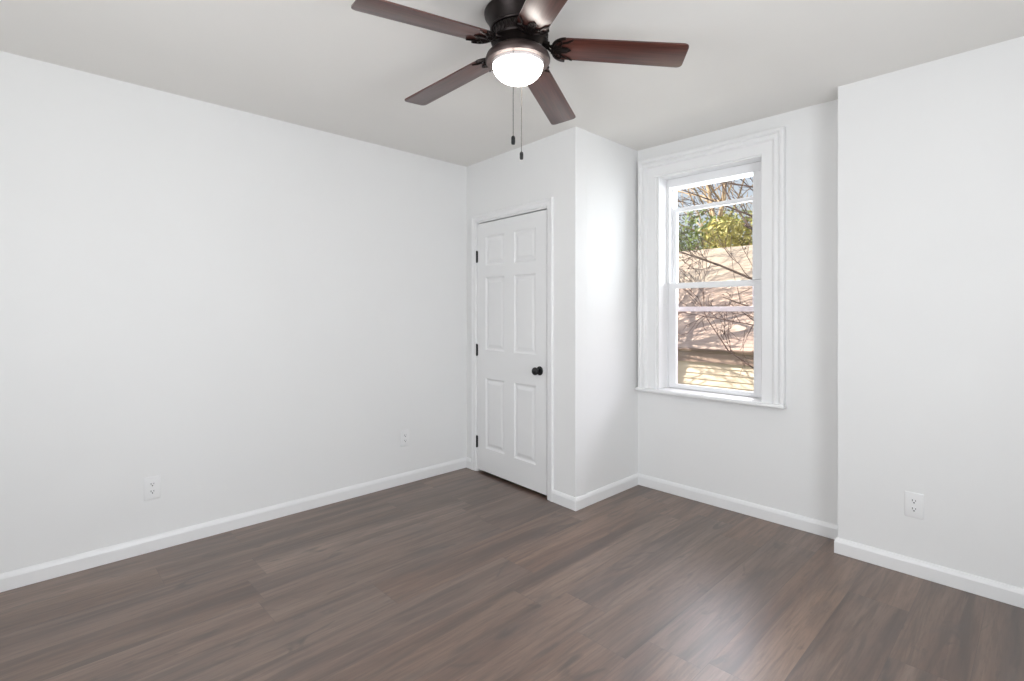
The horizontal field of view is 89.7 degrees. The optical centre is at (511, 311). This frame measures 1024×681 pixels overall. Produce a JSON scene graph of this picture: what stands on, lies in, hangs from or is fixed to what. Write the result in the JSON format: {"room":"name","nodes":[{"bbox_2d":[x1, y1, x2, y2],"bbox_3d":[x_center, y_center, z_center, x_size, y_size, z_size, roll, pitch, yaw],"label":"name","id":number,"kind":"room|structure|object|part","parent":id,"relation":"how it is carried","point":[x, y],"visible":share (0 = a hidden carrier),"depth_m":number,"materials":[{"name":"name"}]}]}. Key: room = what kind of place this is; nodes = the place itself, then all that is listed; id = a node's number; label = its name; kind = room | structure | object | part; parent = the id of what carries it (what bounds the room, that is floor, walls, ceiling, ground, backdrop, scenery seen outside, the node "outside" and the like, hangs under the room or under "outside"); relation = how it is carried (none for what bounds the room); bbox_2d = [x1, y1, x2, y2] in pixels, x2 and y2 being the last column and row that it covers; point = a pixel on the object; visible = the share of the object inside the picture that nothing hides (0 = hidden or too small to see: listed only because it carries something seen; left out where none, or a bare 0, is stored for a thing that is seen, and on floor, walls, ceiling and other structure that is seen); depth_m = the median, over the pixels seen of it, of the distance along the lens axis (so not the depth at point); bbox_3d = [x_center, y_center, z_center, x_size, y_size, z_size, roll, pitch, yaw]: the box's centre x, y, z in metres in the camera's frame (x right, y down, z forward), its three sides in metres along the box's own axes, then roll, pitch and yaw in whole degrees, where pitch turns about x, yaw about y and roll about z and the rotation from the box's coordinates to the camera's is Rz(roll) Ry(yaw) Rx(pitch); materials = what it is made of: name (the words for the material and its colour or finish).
{"room":"empty bedroom","nodes":[
{"label":"empty bedroom","id":0,"kind":"room"},
{"bbox_2d":[0,51,466,573],"bbox_3d":[-1.533,0.045,3.373,4.860,2.530,0.200,0,0,-44],"label":"wall","id":1,"kind":"structure","parent":0,"point":[243,311],"depth_m":2.96,"materials":[{"name":"white paint"}]},
{"bbox_2d":[144,475,160,500],"bbox_3d":[-1.966,0.964,2.813,0.076,0.124,0.008,0,0,-44],"label":"wall outlet","id":2,"kind":"object","parent":1,"relation":"attached to","point":[152,485],"visible":1,"depth_m":2.81,"materials":[{"name":"white plastic"}]},
{"bbox_2d":[0,457,470,591],"bbox_3d":[-1.699,1.268,3.018,3.729,0.082,0.083,0,0,-44],"label":"baseboard","id":3,"kind":"structure","parent":1,"relation":"attached to","point":[10,580],"depth_m":2.97,"materials":[{"name":"white wood"}]},
{"bbox_2d":[401,429,408,446],"bbox_3d":[-0.814,0.964,3.919,0.076,0.124,0.008,0,0,-44],"label":"wall outlet","id":4,"kind":"object","parent":1,"relation":"attached to","point":[404,433],"visible":1,"depth_m":3.91,"materials":[{"name":"white plastic"}]},
{"bbox_2d":[0,468,1023,680],"bbox_3d":[0.058,1.410,1.716,4.860,0.200,4.795,0,0,-44],"label":"floor","id":5,"kind":"structure","parent":0,"point":[465,574],"depth_m":2.27,"materials":[{"name":"brown laminate"}]},
{"bbox_2d":[0,0,1023,166],"bbox_3d":[0.058,-1.345,1.716,4.860,0.250,4.795,0,0,-44],"label":"ceiling","id":6,"kind":"structure","parent":0,"point":[330,66],"depth_m":2.45,"materials":[{"name":"white paint"}]},
{"bbox_2d":[351,0,688,159],"bbox_3d":[-0.004,-0.930,2.102,1.282,0.579,1.265,0,0,-44],"label":"ceiling fan","id":7,"kind":"object","parent":6,"relation":"hanging from","point":[518,55],"visible":1,"depth_m":2.02,"materials":[{"name":"brown wood"}]},
{"bbox_3d":[-0.308,-1.060,1.878,0.524,0.006,0.133,-3,10,-32],"label":"blade","id":8,"kind":"part","parent":7,"relation":"part of","materials":[{"name":"brown wood"}]},
{"bbox_3d":[-0.278,-1.042,2.348,0.524,0.006,0.133,-7,3,39],"label":"blade","id":9,"kind":"part","parent":7,"relation":"part of","materials":[{"name":"brown wood"}]},
{"bbox_3d":[0.129,-1.059,1.704,0.133,0.006,0.524,11,0,-15],"label":"blade","id":10,"kind":"part","parent":7,"relation":"part of","materials":[{"name":"brown wood"}]},
{"bbox_3d":[0.178,-1.031,2.464,0.133,0.006,0.524,-10,-10,20],"label":"blade","id":11,"kind":"part","parent":7,"relation":"part of","materials":[{"name":"brown wood"}]},
{"bbox_3d":[0.430,-1.041,2.066,0.524,0.006,0.133,5,-11,4],"label":"blade","id":12,"kind":"part","parent":7,"relation":"part of","materials":[{"name":"brown wood"}]},
{"bbox_2d":[467,127,586,497],"bbox_3d":[0.048,0.045,3.916,0.110,2.530,1.277,0,0,-40],"label":"wall","id":13,"kind":"structure","parent":0,"point":[555,165],"depth_m":3.50,"materials":[{"name":"white paint"}]},
{"bbox_2d":[471,197,553,501],"bbox_3d":[-0.003,0.260,3.926,0.174,2.100,0.955,0,0,-40],"label":"door","id":14,"kind":"structure","parent":13,"relation":"in","point":[512,255],"depth_m":3.88,"materials":[{"name":"white paint"}]},
{"bbox_2d":[587,131,637,492],"bbox_3d":[0.689,0.045,3.729,0.635,2.530,0.110,0,0,-44],"label":"wall","id":15,"kind":"structure","parent":0,"point":[612,167],"depth_m":3.67,"materials":[{"name":"white paint"}]},
{"bbox_2d":[638,99,837,524],"bbox_3d":[1.235,0.045,3.809,0.263,2.530,3.005,0,0,-44],"label":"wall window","id":16,"kind":"structure","parent":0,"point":[786,459],"depth_m":3.14,"materials":[{"name":"white paint"}]},
{"bbox_2d":[552,473,837,538],"bbox_3d":[1.120,1.268,3.189,0.761,0.082,1.670,0,0,-44],"label":"baseboard","id":17,"kind":"structure","parent":16,"relation":"attached to","point":[829,530],"depth_m":3.44,"materials":[{"name":"white wood"}]},
{"bbox_2d":[635,126,785,408],"bbox_3d":[1.415,-0.265,3.617,0.368,1.726,1.042,0,0,-44],"label":"window","id":18,"kind":"structure","parent":16,"relation":"attached to","point":[761,156],"depth_m":3.55,"materials":[{"name":"white plastic"}]},
{"bbox_3d":[1.444,-0.390,3.691,0.035,0.777,0.617,0,0,-44],"label":"sash","id":19,"kind":"part","parent":18,"relation":"part of","materials":[{"name":"white plastic"}]},
{"bbox_3d":[1.421,0.178,3.628,0.035,0.778,0.677,0,0,-44],"label":"sash","id":20,"kind":"part","parent":18,"relation":"part of","materials":[{"name":"white plastic"}]},
{"bbox_2d":[838,36,1023,588],"bbox_3d":[2.621,0.045,2.232,0.448,2.530,1.990,0,0,-44],"label":"wall","id":21,"kind":"structure","parent":0,"point":[931,154],"depth_m":2.49,"materials":[{"name":"white paint"}]},
{"bbox_2d":[905,491,923,519],"bbox_3d":[1.996,0.961,2.554,0.008,0.124,0.076,0,0,-44],"label":"wall outlet","id":22,"kind":"object","parent":21,"relation":"attached to","point":[914,502],"visible":1,"depth_m":2.55,"materials":[{"name":"white plastic"}]},
{"bbox_2d":[911,506,917,511],"bbox_3d":[1.994,0.981,2.552,0.002,0.029,0.027,0,0,-44],"label":"socket","id":23,"kind":"object","parent":22,"relation":"attached to","point":[913,508],"depth_m":2.55,"materials":[{"name":"white plastic"}]},
{"bbox_2d":[911,498,917,503],"bbox_3d":[1.994,0.941,2.552,0.002,0.029,0.027,0,0,-44],"label":"socket","id":24,"kind":"object","parent":22,"relation":"attached to","point":[913,500],"depth_m":2.55,"materials":[{"name":"white plastic"}]},
{"bbox_2d":[834,537,1023,607],"bbox_3d":[2.440,1.268,2.208,0.184,0.082,1.805,0,0,-44],"label":"baseboard","id":25,"kind":"structure","parent":21,"relation":"attached to","point":[995,590],"depth_m":2.49,"materials":[{"name":"white wood"}]},
{"label":"outside","id":26,"kind":"structure","parent":0,"visible":0},
{"bbox_3d":[23.155,5.060,29.162,66.200,0.300,80.000,0,0,-44],"label":"ground","id":27,"kind":"structure","parent":26,"visible":0},
{"bbox_2d":[678,209,731,250],"bbox_3d":[6.825,0.430,20.878,5.449,8.967,4.625,0,0,5],"label":"evergreen tree","id":28,"kind":"object","parent":27,"relation":"on","point":[696,232],"visible":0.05,"depth_m":19.54,"materials":[{"name":"green plant"}]},
{"bbox_2d":[676,186,750,238],"bbox_3d":[11.335,-4.114,23.434,11.257,18.053,8.862,0,0,39],"label":"bare tree","id":29,"kind":"object","parent":27,"relation":"on","point":[727,186],"visible":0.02,"depth_m":23.16,"materials":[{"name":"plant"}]},
{"bbox_2d":[676,178,752,234],"bbox_3d":[8.365,-3.563,24.309,11.274,16.971,10.319,0,0,-44],"label":"bare tree","id":30,"kind":"object","parent":27,"relation":"on","point":[724,196],"visible":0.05,"depth_m":22.98,"materials":[{"name":"beige plant"}]},
{"bbox_2d":[678,185,750,246],"bbox_3d":[9.467,-2.597,21.352,10.004,15.039,8.509,0,0,-1],"label":"bare tree","id":31,"kind":"object","parent":27,"relation":"on","point":[707,186],"visible":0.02,"depth_m":21.86,"materials":[{"name":"beige plant"}]},
{"bbox_2d":[676,179,752,222],"bbox_3d":[-0.469,-1.960,11.415,9.552,13.783,10.982,0,0,4],"label":"bare tree","id":32,"kind":"object","parent":27,"relation":"on","point":[740,179],"visible":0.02,"depth_m":11.13,"materials":[{"name":"brown plant"}]},
{"bbox_2d":[676,177,753,375],"bbox_3d":[4.390,-0.396,5.593,5.544,10.632,6.642,0,0,-44],"label":"bare tree","id":33,"kind":"object","parent":27,"relation":"on","point":[747,225],"visible":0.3,"depth_m":6.20,"materials":[{"name":"brown plant"}]},
{"bbox_2d":[678,245,753,391],"bbox_3d":[7.502,1.545,13.094,9.540,6.730,16.300,0,0,-44],"label":"house","id":34,"kind":"structure","parent":27,"relation":"on","point":[703,359],"depth_m":10.68,"materials":[{"name":"beige"}]},
{"bbox_2d":[698,213,751,248],"bbox_3d":[8.666,0.603,18.751,3.613,8.633,3.630,0,0,24],"label":"evergreen tree","id":35,"kind":"object","parent":27,"relation":"on","point":[736,229],"visible":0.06,"depth_m":18.27,"materials":[{"name":"green plant"}]},
{"bbox_2d":[701,206,751,249],"bbox_3d":[8.881,0.355,20.752,3.507,9.118,4.836,0,0,3],"label":"evergreen tree","id":36,"kind":"object","parent":27,"relation":"on","point":[748,211],"visible":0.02,"depth_m":20.48,"materials":[{"name":"green plant"}]}
]}

